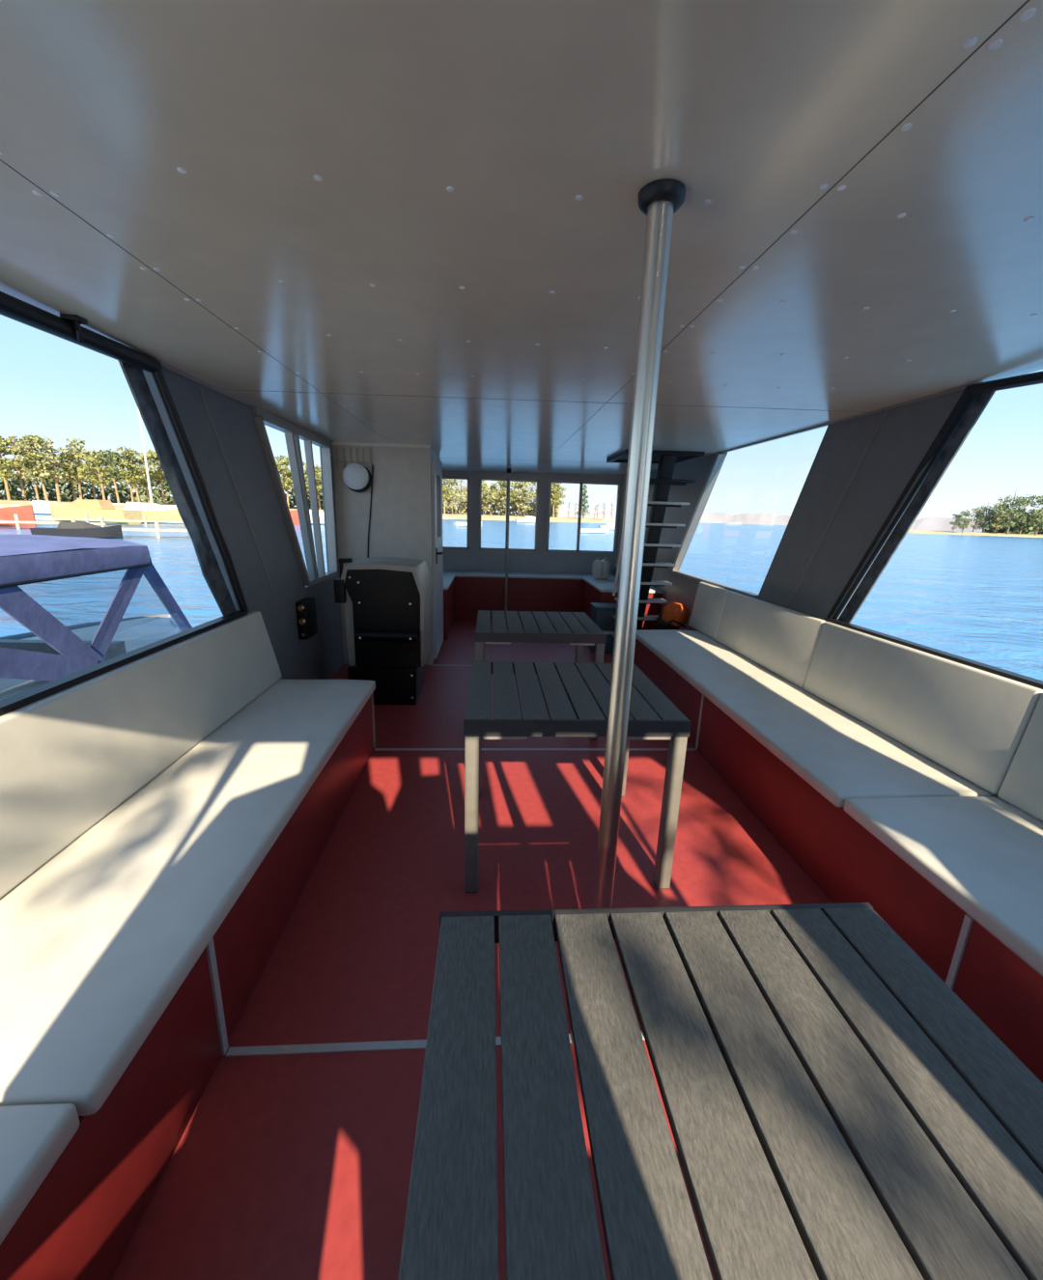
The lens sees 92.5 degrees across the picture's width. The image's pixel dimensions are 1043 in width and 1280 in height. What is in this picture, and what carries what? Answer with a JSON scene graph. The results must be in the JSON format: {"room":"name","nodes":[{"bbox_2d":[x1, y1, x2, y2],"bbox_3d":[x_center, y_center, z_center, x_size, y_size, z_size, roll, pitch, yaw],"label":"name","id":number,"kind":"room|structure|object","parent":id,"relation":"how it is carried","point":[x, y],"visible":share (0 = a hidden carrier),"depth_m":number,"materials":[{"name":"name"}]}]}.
{"room":"boat cabin","nodes":[
{"label":"boat cabin","id":0,"kind":"room"},
{"bbox_2d":[142,367,343,679],"bbox_3d":[-1.658,-0.427,3.453,0.060,2.096,8.000,1,14,-4],"label":"wall","id":1,"kind":"structure","parent":0,"point":[320,656],"depth_m":2.96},
{"bbox_2d":[0,290,248,716],"bbox_3d":[-1.445,-0.319,1.115,0.090,1.171,3.293,1,14,-4],"label":"window","id":2,"kind":"structure","parent":1,"relation":"in","point":[132,362],"depth_m":2.08,"materials":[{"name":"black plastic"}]},
{"bbox_2d":[198,387,276,598],"bbox_3d":[-1.577,-0.742,2.834,0.008,1.124,0.650,1,14,-4],"label":"trim","id":3,"kind":"structure","parent":1,"relation":"attached to","point":[200,390],"depth_m":2.73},
{"bbox_2d":[159,361,333,444],"bbox_3d":[-1.589,-1.440,3.214,0.016,0.016,2.400,1,14,-4],"label":"trim","id":4,"kind":"structure","parent":1,"relation":"attached to","point":[164,366],"depth_m":2.44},
{"bbox_2d":[252,406,337,585],"bbox_3d":[-1.639,-0.984,3.733,0.070,1.146,1.370,1,14,-4],"label":"window","id":5,"kind":"structure","parent":1,"relation":"in","point":[314,574],"depth_m":3.79,"materials":[{"name":"metal"}]},
{"bbox_2d":[295,597,317,639],"bbox_3d":[-1.617,-0.161,3.750,0.069,0.280,0.260,1,14,-4],"label":"switch box","id":6,"kind":"object","parent":1,"relation":"attached to","point":[306,613],"visible":1,"depth_m":3.69,"materials":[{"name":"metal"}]},
{"bbox_2d":[332,445,440,665],"bbox_3d":[-1.307,-0.872,5.136,0.854,2.047,0.970,1,14,-4],"label":"wall","id":7,"kind":"structure","parent":0,"point":[398,524],"depth_m":4.56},
{"bbox_2d":[334,446,372,469],"bbox_3d":[-1.485,-1.607,4.410,0.320,0.177,0.056,1,14,-4],"label":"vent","id":8,"kind":"object","parent":7,"relation":"attached to","point":[338,461],"visible":0.89,"depth_m":4.42,"materials":[{"name":"beige plastic"}]},
{"bbox_2d":[342,463,371,492],"bbox_3d":[-1.457,-1.440,4.435,0.242,0.245,0.090,1,14,-4],"label":"wall lamp","id":9,"kind":"object","parent":7,"relation":"attached to","point":[357,478],"visible":1,"depth_m":4.40,"materials":[{"name":"plastic"}]},
{"bbox_2d":[366,464,373,557],"bbox_3d":[-1.386,-0.930,4.608,0.097,1.310,0.014,1,14,-4],"label":"cable","id":10,"kind":"object","parent":9,"relation":"hanging from","point":[373,464],"visible":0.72,"depth_m":4.54,"materials":[{"name":"rubber"}]},
{"bbox_2d":[331,442,430,447],"bbox_3d":[-1.240,-1.728,4.418,0.864,0.036,0.012,1,14,-4],"label":"trim","id":11,"kind":"structure","parent":7,"relation":"attached to","point":[334,443],"depth_m":4.41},
{"bbox_2d":[425,448,433,665],"bbox_3d":[-0.862,-0.728,4.696,0.038,2.008,0.008,1,14,-4],"label":"trim","id":12,"kind":"structure","parent":7,"relation":"attached to","point":[428,451],"depth_m":4.59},
{"bbox_2d":[430,453,443,658],"bbox_3d":[-0.833,-0.845,5.147,0.089,1.940,0.760,1,14,-4],"label":"door","id":13,"kind":"structure","parent":7,"relation":"in","point":[435,463],"depth_m":4.97,"materials":[{"name":"metal"}]},
{"bbox_2d":[110,618,833,1279],"bbox_3d":[0.086,0.587,3.820,3.500,0.060,8.000,1,14,-4],"label":"floor","id":14,"kind":"structure","parent":0,"point":[284,1166],"depth_m":1.76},
{"bbox_2d":[0,692,375,1279],"bbox_3d":[-1.159,0.901,1.452,0.697,0.387,3.397,1,14,-4],"label":"bench","id":15,"kind":"object","parent":14,"relation":"on","point":[79,1223],"visible":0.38,"depth_m":1.12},
{"bbox_2d":[0,1103,79,1245],"bbox_3d":[-1.069,0.955,0.307,0.670,0.065,1.124,1,14,-4],"label":"seat cushion","id":16,"kind":"object","parent":15,"relation":"on","point":[33,1137],"visible":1,"depth_m":0.81,"materials":[{"name":"leather"}]},
{"bbox_2d":[0,679,375,1115],"bbox_3d":[-1.167,0.541,1.956,0.685,0.065,2.270,1,14,-4],"label":"seat cushion","id":17,"kind":"object","parent":15,"relation":"on","point":[97,941],"visible":0.79,"depth_m":1.32,"materials":[{"name":"leather"}]},
{"bbox_2d":[0,611,281,897],"bbox_3d":[-1.414,0.443,1.340,0.138,0.412,3.415,1,14,-4],"label":"cushion","id":18,"kind":"object","parent":17,"relation":"on","point":[71,756],"visible":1,"depth_m":1.71,"materials":[{"name":"leather"}]},
{"bbox_2d":[333,556,433,704],"bbox_3d":[-1.068,-0.112,4.026,0.645,1.125,0.659,1,14,-4],"label":"console","id":19,"kind":"object","parent":14,"relation":"on","point":[387,601],"visible":1,"depth_m":3.74,"materials":[{"name":"black metal"}]},
{"bbox_2d":[225,1030,643,1057],"bbox_3d":[0.224,1.150,1.444,2.070,0.004,0.022,1,14,-4],"label":"trim","id":20,"kind":"structure","parent":14,"relation":"on","point":[413,1043],"depth_m":1.39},
{"bbox_2d":[503,468,511,620],"bbox_3d":[-0.195,-1.255,6.800,0.060,2.056,0.058,1,14,-4],"label":"pole","id":21,"kind":"object","parent":14,"relation":"on","point":[508,469],"visible":0.88,"depth_m":6.75,"materials":[{"name":"metal"}]},
{"bbox_2d":[374,748,695,750],"bbox_3d":[0.111,0.705,3.216,2.070,0.004,0.022,1,14,-4],"label":"trim","id":22,"kind":"structure","parent":14,"relation":"on","point":[375,748],"depth_m":3.21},
{"bbox_2d":[473,610,606,740],"bbox_3d":[0.090,0.224,3.621,0.840,0.740,0.750,1,14,-4],"label":"table","id":23,"kind":"object","parent":14,"relation":"on","point":[576,628],"visible":0.86,"depth_m":3.28,"materials":[{"name":"wood"}]},
{"bbox_2d":[443,570,662,639],"bbox_3d":[-0.096,-0.505,6.741,3.494,0.628,1.788,1,14,-4],"label":"bench","id":24,"kind":"object","parent":14,"relation":"on","point":[465,593],"visible":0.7,"depth_m":7.10,"materials":[{"name":"plastic"}]},
{"bbox_2d":[591,556,603,579],"bbox_3d":[1.064,-1.004,6.965,0.148,0.300,0.146,1,14,-4],"label":"fender","id":25,"kind":"object","parent":24,"relation":"on","point":[597,570],"visible":1,"depth_m":6.91,"materials":[{"name":"white plastic"}]},
{"bbox_2d":[601,556,610,578],"bbox_3d":[1.175,-1.017,7.031,0.148,0.300,0.146,1,14,-4],"label":"fender","id":26,"kind":"object","parent":24,"relation":"on","point":[606,564],"visible":0.84,"depth_m":6.98,"materials":[{"name":"white plastic"}]},
{"bbox_2d":[463,661,691,892],"bbox_3d":[0.177,0.562,2.275,0.840,0.740,0.750,1,14,-4],"label":"table","id":27,"kind":"object","parent":14,"relation":"on","point":[575,695],"visible":0.89,"depth_m":1.95,"materials":[{"name":"grey wood"}]},
{"bbox_2d":[587,629,613,653],"bbox_3d":[0.944,-0.004,5.659,0.347,0.249,0.330,1,14,-4],"label":"crate","id":28,"kind":"object","parent":14,"relation":"on","point":[608,646],"visible":0.16,"depth_m":5.52,"materials":[{"name":"plastic"}]},
{"bbox_2d":[589,602,615,629],"bbox_3d":[0.950,-0.271,5.633,0.309,0.249,0.330,1,14,-4],"label":"crate","id":29,"kind":"object","parent":28,"relation":"on","point":[601,613],"visible":0.61,"depth_m":5.50,"materials":[{"name":"plastic"}]},
{"bbox_2d":[570,178,685,1048],"bbox_3d":[0.233,0.154,1.192,0.120,2.058,0.120,1,14,-4],"label":"steel pole","id":30,"kind":"object","parent":14,"relation":"on","point":[658,200],"visible":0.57,"depth_m":1.06,"materials":[{"name":"silver metal"}]},
{"bbox_2d":[612,454,695,636],"bbox_3d":[1.279,-0.794,5.149,0.571,2.081,0.748,1,14,-4],"label":"ladder","id":31,"kind":"object","parent":14,"relation":"on","point":[662,482],"visible":0.52,"depth_m":4.93,"materials":[{"name":"metal"}]},
{"bbox_2d":[397,902,1042,1279],"bbox_3d":[0.279,0.961,0.685,0.840,0.740,0.750,1,14,-4],"label":"table","id":32,"kind":"object","parent":14,"relation":"on","point":[834,1109],"visible":1,"depth_m":0.63,"materials":[{"name":"wood"}]},
{"bbox_2d":[633,638,1042,1083],"bbox_3d":[1.569,0.755,2.388,0.724,0.387,4.940,1,14,-4],"label":"bench","id":33,"kind":"object","parent":14,"relation":"on","point":[843,858],"visible":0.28,"depth_m":1.80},
{"bbox_2d":[635,629,998,806],"bbox_3d":[1.489,0.279,3.348,0.715,0.065,2.880,1,14,-4],"label":"seat cushion","id":34,"kind":"object","parent":33,"relation":"on","point":[842,757],"visible":0.84,"depth_m":2.52,"materials":[{"name":"leather"}]},
{"bbox_2d":[688,582,728,639],"bbox_3d":[1.730,-0.282,4.606,0.107,0.436,0.600,1,14,-4],"label":"cushion","id":35,"kind":"object","parent":34,"relation":"on","point":[709,600],"visible":0.82,"depth_m":4.56,"materials":[{"name":"leather"}]},
{"bbox_2d":[715,590,826,688],"bbox_3d":[1.788,-0.056,3.705,0.107,0.436,1.248,1,14,-4],"label":"cushion","id":36,"kind":"object","parent":34,"relation":"on","point":[783,641],"visible":0.82,"depth_m":3.54,"materials":[{"name":"leather"}]},
{"bbox_2d":[803,621,1042,794],"bbox_3d":[1.865,0.247,2.498,0.107,0.436,1.233,1,14,-4],"label":"cushion","id":37,"kind":"object","parent":34,"relation":"on","point":[972,722],"visible":0.84,"depth_m":2.27,"materials":[{"name":"leather"}]},
{"bbox_2d":[842,796,1042,976],"bbox_3d":[1.650,0.882,0.947,0.702,0.065,2.060,1,14,-4],"label":"seat cushion","id":38,"kind":"object","parent":33,"relation":"on","point":[984,853],"visible":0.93,"depth_m":1.61,"materials":[{"name":"leather"}]},
{"bbox_2d":[997,693,1042,821],"bbox_3d":[1.945,0.559,1.256,0.107,0.436,1.318,1,14,-4],"label":"cushion","id":39,"kind":"object","parent":38,"relation":"on","point":[1021,787],"visible":1,"depth_m":1.84,"materials":[{"name":"leather"}]},
{"bbox_3d":[1.562,0.073,5.294,0.330,0.315,0.300,1,14,-4],"label":"storage box","id":40,"kind":"object","parent":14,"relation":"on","visible":0},
{"bbox_2d":[655,601,689,629],"bbox_3d":[1.576,-0.237,5.203,0.294,0.336,0.283,-3,15,-18],"label":"helmet","id":41,"kind":"object","parent":40,"relation":"on","point":[674,615],"visible":0.96,"depth_m":5.11,"materials":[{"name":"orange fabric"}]},
{"bbox_2d":[0,0,1042,474],"bbox_3d":[0.149,-1.472,3.344,3.620,0.093,8.130,1,14,-4],"label":"ceiling","id":42,"kind":"structure","parent":0,"point":[362,221],"depth_m":0.98,"materials":[{"name":"paint"}]},
{"bbox_2d":[606,449,704,464],"bbox_3d":[1.285,-1.799,4.920,0.720,0.042,0.810,1,14,-4],"label":"roof hatch","id":43,"kind":"object","parent":42,"relation":"attached to","point":[681,456],"visible":0.64,"depth_m":4.75,"materials":[{"name":"metal"}]},
{"bbox_2d":[442,471,626,574],"bbox_3d":[-0.133,-1.401,7.470,3.500,2.140,0.060,1,14,-4],"label":"wall","id":44,"kind":"structure","parent":0,"point":[472,559],"depth_m":7.45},
{"bbox_2d":[442,475,469,549],"bbox_3d":[-1.224,-1.846,7.252,0.931,1.025,0.050,1,14,-4],"label":"window","id":45,"kind":"structure","parent":44,"relation":"in","point":[443,477],"depth_m":7.27,"materials":[{"name":"metal"}]},
{"bbox_2d":[478,477,539,551],"bbox_3d":[-0.189,-1.830,7.323,0.866,1.025,0.050,1,14,-4],"label":"window","id":46,"kind":"structure","parent":44,"relation":"in","point":[480,479],"depth_m":7.28,"materials":[{"name":"metal"}]},
{"bbox_2d":[545,479,620,554],"bbox_3d":[0.908,-1.814,7.397,1.056,1.025,0.050,1,14,-4],"label":"window","id":47,"kind":"structure","parent":44,"relation":"in","point":[580,483],"depth_m":7.37,"materials":[{"name":"metal"}]},
{"bbox_2d":[615,475,626,563],"bbox_3d":[1.482,-1.694,7.444,0.050,1.440,0.050,1,14,-4],"label":"trim","id":48,"kind":"structure","parent":44,"relation":"attached to","point":[624,477],"depth_m":7.38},
{"bbox_2d":[643,389,964,630],"bbox_3d":[1.894,-0.395,3.690,0.060,2.139,8.000,1,14,-4],"label":"wall","id":49,"kind":"structure","parent":0,"point":[905,432],"depth_m":3.07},
{"bbox_2d":[669,451,757,598],"bbox_3d":[1.821,-1.066,4.408,0.060,1.197,2.375,1,14,-4],"label":"window","id":50,"kind":"structure","parent":49,"relation":"in","point":[719,457],"depth_m":4.91,"materials":[{"name":"metal"}]},
{"bbox_2d":[786,411,887,606],"bbox_3d":[1.907,-0.729,3.083,0.008,1.162,0.599,1,14,-4],"label":"trim","id":51,"kind":"structure","parent":49,"relation":"attached to","point":[885,411],"depth_m":2.98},
{"bbox_2d":[720,385,966,453],"bbox_3d":[1.894,-1.415,3.382,0.012,0.012,2.440,1,14,-4],"label":"trim","id":52,"kind":"structure","parent":49,"relation":"attached to","point":[964,386],"depth_m":2.81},
{"bbox_2d":[823,370,1042,689],"bbox_3d":[2.014,-0.295,1.342,0.057,1.186,3.290,1,14,-4],"label":"window","id":53,"kind":"structure","parent":49,"relation":"in","point":[974,398],"depth_m":2.42,"materials":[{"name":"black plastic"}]},
{"label":"outside","id":54,"kind":"structure","parent":0,"visible":0},
{"bbox_2d":[0,499,613,523],"bbox_3d":[-125.421,-42.424,158.083,406.288,2.115,222.291,1,14,-4],"label":"bank","id":55,"kind":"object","parent":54,"point":[5,503],"visible":0.28,"depth_m":182.94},
{"bbox_2d":[0,438,17,500],"bbox_3d":[-133.531,-43.299,127.612,8.292,15.997,7.762,-1,14,-10],"label":"pine tree","id":56,"kind":"object","parent":55,"relation":"on","point":[4,473],"visible":0.99,"depth_m":127.16,"materials":[{"name":"green plant"}]},
{"bbox_2d":[0,435,31,500],"bbox_3d":[-136.958,-46.429,136.013,7.230,17.904,7.674,-2,14,-14],"label":"pine tree","id":57,"kind":"object","parent":55,"relation":"on","point":[9,441],"visible":0.41,"depth_m":135.13,"materials":[{"name":"green plant"}]},
{"bbox_2d":[11,442,45,500],"bbox_3d":[-127.514,-43.191,129.610,6.290,15.098,7.114,6,15,16],"label":"pine tree","id":58,"kind":"object","parent":55,"relation":"on","point":[34,475],"visible":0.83,"depth_m":128.59,"materials":[{"name":"green plant"}]},
{"bbox_2d":[10,432,56,500],"bbox_3d":[-126.019,-44.604,129.840,10.809,17.963,6.963,7,15,18],"label":"pine tree","id":59,"kind":"object","parent":55,"relation":"on","point":[30,454],"visible":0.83,"depth_m":128.53,"materials":[{"name":"green plant"}]},
{"bbox_2d":[29,436,78,501],"bbox_3d":[-124.185,-44.879,132.796,9.938,17.208,9.430,-12,19,-44],"label":"pine tree","id":60,"kind":"object","parent":55,"relation":"on","point":[44,447],"visible":0.97,"depth_m":130.94,"materials":[{"name":"green plant"}]},
{"bbox_2d":[56,454,79,500],"bbox_3d":[-127.396,-45.704,141.646,6.392,14.142,5.516,6,14,15],"label":"pine tree","id":61,"kind":"object","parent":55,"relation":"on","point":[58,456],"visible":0.16,"depth_m":141.75,"materials":[{"name":"green plant"}]},
{"bbox_2d":[56,437,95,500],"bbox_3d":[-121.971,-46.106,137.049,8.156,17.651,8.049,10,16,31],"label":"pine tree","id":62,"kind":"object","parent":55,"relation":"on","point":[74,456],"visible":0.73,"depth_m":136.35,"materials":[{"name":"green plant"}]},
{"bbox_2d":[70,447,106,500],"bbox_3d":[-124.321,-47.070,143.911,6.229,15.940,9.347,10,16,30],"label":"pine tree","id":63,"kind":"object","parent":55,"relation":"on","point":[85,452],"visible":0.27,"depth_m":143.31,"materials":[{"name":"green plant"}]},
{"bbox_2d":[76,448,113,500],"bbox_3d":[-112.303,-42.904,131.864,6.723,14.391,7.562,9,16,27],"label":"pine tree","id":64,"kind":"object","parent":55,"relation":"on","point":[101,471],"visible":0.93,"depth_m":131.45,"materials":[{"name":"green plant"}]},
{"bbox_2d":[95,448,124,503],"bbox_3d":[-109.391,-43.378,133.675,7.567,14.619,6.731,1,14,-4],"label":"pine tree","id":65,"kind":"object","parent":55,"relation":"on","point":[114,456],"visible":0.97,"depth_m":132.22,"materials":[{"name":"green plant"}]},
{"bbox_2d":[113,445,141,501],"bbox_3d":[-105.936,-43.886,134.390,6.320,15.494,7.674,-3,15,-17],"label":"pine tree","id":66,"kind":"object","parent":55,"relation":"on","point":[121,449],"visible":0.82,"depth_m":133.75,"materials":[{"name":"green plant"}]},
{"bbox_2d":[113,448,149,502],"bbox_3d":[-104.956,-43.933,134.861,7.993,15.392,6.488,3,14,6],"label":"pine tree","id":67,"kind":"object","parent":55,"relation":"on","point":[131,467],"visible":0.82,"depth_m":133.85,"materials":[{"name":"green plant"}]},
{"bbox_2d":[131,452,159,502],"bbox_3d":[-104.960,-45.025,140.201,7.143,14.967,7.593,6,14,15],"label":"pine tree","id":68,"kind":"object","parent":55,"relation":"on","point":[144,483],"visible":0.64,"depth_m":139.62,"materials":[{"name":"green plant"}]},
{"bbox_2d":[145,449,166,504],"bbox_3d":[-105.104,-47.086,145.885,7.249,16.280,7.188,13,18,39],"label":"pine tree","id":69,"kind":"object","parent":55,"relation":"on","point":[153,455],"visible":0.51,"depth_m":145.04,"materials":[{"name":"green plant"}]},
{"bbox_2d":[0,454,323,509],"bbox_3d":[-146.115,-50.461,161.334,174.998,14.272,101.872,1,14,-4],"label":"foliage","id":70,"kind":"object","parent":55,"relation":"on","point":[13,486],"visible":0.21,"depth_m":155.04,"materials":[{"name":"green plant"}]},
{"bbox_2d":[277,456,293,508],"bbox_3d":[-74.588,-49.976,159.885,7.161,16.994,8.088,8,15,23],"label":"pine tree","id":71,"kind":"object","parent":55,"relation":"on","point":[289,481],"visible":0.77,"depth_m":158.09,"materials":[{"name":"green plant"}]},
{"bbox_2d":[313,464,322,493],"bbox_3d":[-64.327,-50.565,162.723,9.234,17.500,8.586,0,14,-7],"label":"pine tree","id":72,"kind":"object","parent":55,"relation":"on","point":[318,476],"visible":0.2,"depth_m":161.49,"materials":[{"name":"green plant"}]},
{"bbox_2d":[442,478,452,513],"bbox_3d":[-29.926,-56.096,191.903,8.332,15.967,7.689,-8,17,-35],"label":"leafy tree","id":73,"kind":"object","parent":55,"relation":"on","point":[444,495],"visible":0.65,"depth_m":190.51,"materials":[{"name":"green plant"}]},
{"bbox_2d":[442,478,465,514],"bbox_3d":[-26.196,-55.657,193.506,9.547,14.501,7.239,3,14,6],"label":"leafy tree","id":74,"kind":"object","parent":55,"relation":"on","point":[453,483],"visible":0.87,"depth_m":192.62,"materials":[{"name":"green plant"}]},
{"bbox_2d":[481,483,491,514],"bbox_3d":[-16.820,-58.782,208.552,7.984,13.834,10.626,-10,18,-40],"label":"leafy tree","id":75,"kind":"object","parent":55,"relation":"on","point":[486,497],"visible":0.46,"depth_m":207.18,"materials":[{"name":"green plant"}]},
{"bbox_2d":[484,481,498,515],"bbox_3d":[-12.607,-58.905,209.170,6.473,14.028,6.477,-2,14,-14],"label":"leafy tree","id":76,"kind":"object","parent":55,"relation":"on","point":[491,487],"visible":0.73,"depth_m":208.78,"materials":[{"name":"green plant"}]},
{"bbox_2d":[442,487,559,517],"bbox_3d":[-19.807,-59.884,217.769,78.952,12.858,43.862,1,14,-4],"label":"foliage","id":77,"kind":"object","parent":55,"relation":"on","point":[463,501],"visible":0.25,"depth_m":217.84,"materials":[{"name":"green plant"}]},
{"bbox_2d":[491,480,511,515],"bbox_3d":[-8.331,-58.655,204.117,8.355,16.413,10.285,8,15,23],"label":"leafy tree","id":78,"kind":"object","parent":55,"relation":"on","point":[494,496],"visible":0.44,"depth_m":203.59,"materials":[{"name":"green plant"}]},
{"bbox_2d":[496,480,516,515],"bbox_3d":[-5.916,-57.663,201.127,8.987,16.040,8.643,0,14,-7],"label":"leafy tree","id":79,"kind":"object","parent":55,"relation":"on","point":[503,490],"visible":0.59,"depth_m":199.29,"materials":[{"name":"green plant"}]},
{"bbox_2d":[512,481,533,516],"bbox_3d":[0.154,-58.492,203.650,9.517,16.875,11.413,-6,16,-29],"label":"leafy tree","id":80,"kind":"object","parent":55,"relation":"on","point":[520,496],"visible":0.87,"depth_m":201.86,"materials":[{"name":"green plant"}]},
{"bbox_2d":[550,482,562,517],"bbox_3d":[14.090,-59.490,210.288,8.007,16.346,5.889,-4,15,-21],"label":"leafy tree","id":81,"kind":"object","parent":55,"relation":"on","point":[555,491],"visible":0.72,"depth_m":209.08,"materials":[{"name":"green plant"}]},
{"bbox_2d":[575,484,589,518],"bbox_3d":[27.064,-60.482,219.153,6.219,14.921,5.415,1,14,-4],"label":"spruce tree","id":82,"kind":"object","parent":55,"relation":"on","point":[584,491],"visible":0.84,"depth_m":218.53,"materials":[{"name":"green plant"}]},
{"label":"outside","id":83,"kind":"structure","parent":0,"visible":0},
{"bbox_2d":[560,507,1032,531],"bbox_3d":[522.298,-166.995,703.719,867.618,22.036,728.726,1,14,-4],"label":"shore","id":84,"kind":"structure","parent":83,"point":[926,523],"depth_m":841.81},
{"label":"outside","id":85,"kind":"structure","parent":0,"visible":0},
{"bbox_2d":[907,528,1042,537],"bbox_3d":[209.505,-39.893,192.203,126.300,1.412,65.417,1,14,-4],"label":"bank","id":86,"kind":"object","parent":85,"point":[909,530],"visible":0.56,"depth_m":188.06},
{"bbox_2d":[954,509,974,533],"bbox_3d":[165.475,-44.632,186.508,5.748,9.627,5.254,13,18,37],"label":"leafy tree","id":87,"kind":"object","parent":86,"relation":"on","point":[965,521],"visible":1,"depth_m":186.39,"materials":[{"name":"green plant"}]},
{"bbox_2d":[967,506,988,531],"bbox_3d":[175.901,-46.230,193.321,6.974,10.116,5.421,5,14,13],"label":"leafy tree","id":88,"kind":"object","parent":86,"relation":"on","point":[979,520],"visible":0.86,"depth_m":192.59,"materials":[{"name":"green plant"}]},
{"bbox_2d":[972,502,998,532],"bbox_3d":[179.066,-47.183,193.109,6.773,12.396,7.678,0,14,-9],"label":"leafy tree","id":89,"kind":"object","parent":86,"relation":"on","point":[987,520],"visible":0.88,"depth_m":192.43,"materials":[{"name":"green plant"}]},
{"bbox_2d":[985,501,1009,532],"bbox_3d":[182.668,-46.852,192.154,6.041,12.449,8.366,-3,15,-18],"label":"leafy tree","id":90,"kind":"object","parent":86,"relation":"on","point":[995,506],"visible":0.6,"depth_m":191.09,"materials":[{"name":"green plant"}]},
{"bbox_2d":[993,489,1029,534],"bbox_3d":[179.523,-46.725,183.511,9.714,16.416,8.974,2,14,2],"label":"leafy tree","id":91,"kind":"object","parent":86,"relation":"on","point":[1001,510],"visible":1,"depth_m":182.99,"materials":[{"name":"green plant"}]},
{"bbox_2d":[983,510,1042,533],"bbox_3d":[213.494,-44.615,192.188,66.476,10.180,26.293,1,14,-4],"label":"foliage","id":92,"kind":"object","parent":86,"relation":"on","point":[1026,530],"visible":0.38,"depth_m":193.37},
{"bbox_2d":[1009,494,1039,533],"bbox_3d":[192.225,-47.877,191.467,10.789,15.550,8.560,1,14,-4],"label":"leafy tree","id":93,"kind":"object","parent":86,"relation":"on","point":[1033,497],"visible":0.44,"depth_m":190.09,"materials":[{"name":"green plant"}]},
{"bbox_2d":[1025,495,1042,535],"bbox_3d":[190.106,-46.351,182.055,10.979,17.088,11.179,13,18,38],"label":"leafy tree","id":94,"kind":"object","parent":86,"relation":"on","point":[1038,514],"visible":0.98,"depth_m":181.88,"materials":[{"name":"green plant"}]},
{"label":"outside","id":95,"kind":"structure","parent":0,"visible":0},
{"bbox_2d":[0,514,1042,680],"bbox_3d":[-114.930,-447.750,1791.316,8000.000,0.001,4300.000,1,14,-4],"label":"lake water","id":96,"kind":"structure","parent":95,"point":[979,598],"depth_m":16.01,"materials":[{"name":"blue liquid"}]},
{"bbox_2d":[0,504,36,527],"bbox_3d":[-38.582,-8.799,35.038,7.560,1.995,2.747,1,14,-4],"label":"motor boat","id":97,"kind":"object","parent":96,"relation":"on","point":[25,513],"visible":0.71,"depth_m":35.16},
{"bbox_2d":[10,500,55,514],"bbox_3d":[-64.192,-17.832,67.839,8.000,2.128,2.600,1,14,-4],"label":"motor boat","id":98,"kind":"object","parent":96,"relation":"on","point":[40,507],"visible":0.29,"depth_m":66.96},
{"bbox_2d":[0,514,118,528],"bbox_3d":[-32.910,-7.716,33.136,10.000,1.250,1.600,-1,14,-12],"label":"dock","id":99,"kind":"object","parent":96,"relation":"in","point":[16,520],"visible":0.7,"depth_m":32.73,"materials":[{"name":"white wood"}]},
{"bbox_2d":[29,521,123,538],"bbox_3d":[-23.034,-5.662,26.022,3.600,0.958,1.300,-4,15,-23],"label":"boat","id":100,"kind":"object","parent":96,"relation":"on","point":[65,528],"visible":0.78,"depth_m":25.70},
{"bbox_2d":[48,499,141,524],"bbox_3d":[-39.750,-11.754,46.144,9.000,2.394,2.800,4,14,10],"label":"motor boat","id":101,"kind":"object","parent":96,"relation":"on","point":[77,509],"visible":0.66,"depth_m":45.21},
{"bbox_2d":[0,534,192,700],"bbox_3d":[-4.124,0.457,2.338,2.207,1.747,7.825,1,14,-4],"label":"canopy boat","id":102,"kind":"object","parent":96,"relation":"on","point":[52,650],"visible":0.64,"depth_m":3.62,"materials":[{"name":"purple metal"}]},
{"bbox_2d":[34,513,183,527],"bbox_3d":[-39.924,-9.879,40.922,26.000,1.250,1.800,-1,14,-11],"label":"dock","id":103,"kind":"object","parent":96,"relation":"in","point":[86,518],"visible":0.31,"depth_m":41.36,"materials":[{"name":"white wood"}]},
{"bbox_2d":[70,519,187,538],"bbox_3d":[-20.597,-6.202,28.626,8.000,1.250,1.500,-3,15,-18],"label":"dock","id":104,"kind":"object","parent":96,"relation":"in","point":[156,529],"visible":0.33,"depth_m":27.96,"materials":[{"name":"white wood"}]},
{"bbox_2d":[111,407,184,524],"bbox_3d":[-37.344,-17.748,48.927,8.500,12.791,2.600,-4,15,-21],"label":"boat","id":105,"kind":"object","parent":96,"relation":"on","point":[153,511],"visible":0.46,"depth_m":49.54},
{"bbox_2d":[289,509,299,525],"bbox_3d":[-30.566,-14.462,58.399,8.559,2.261,2.874,1,14,-4],"label":"motor boat","id":106,"kind":"object","parent":96,"relation":"on","point":[293,514],"visible":0.08,"depth_m":58.79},
{"bbox_2d":[515,515,534,523],"bbox_3d":[2.486,-32.805,136.500,8.057,2.128,2.762,1,14,-4],"label":"motor boat","id":107,"kind":"object","parent":96,"relation":"on","point":[527,519],"visible":0.51,"depth_m":135.46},
{"bbox_2d":[580,527,609,533],"bbox_3d":[9.241,-13.884,63.223,4.000,0.960,1.400,-2,14,-15],"label":"boat","id":108,"kind":"object","parent":96,"relation":"on","point":[605,530],"visible":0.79,"depth_m":62.77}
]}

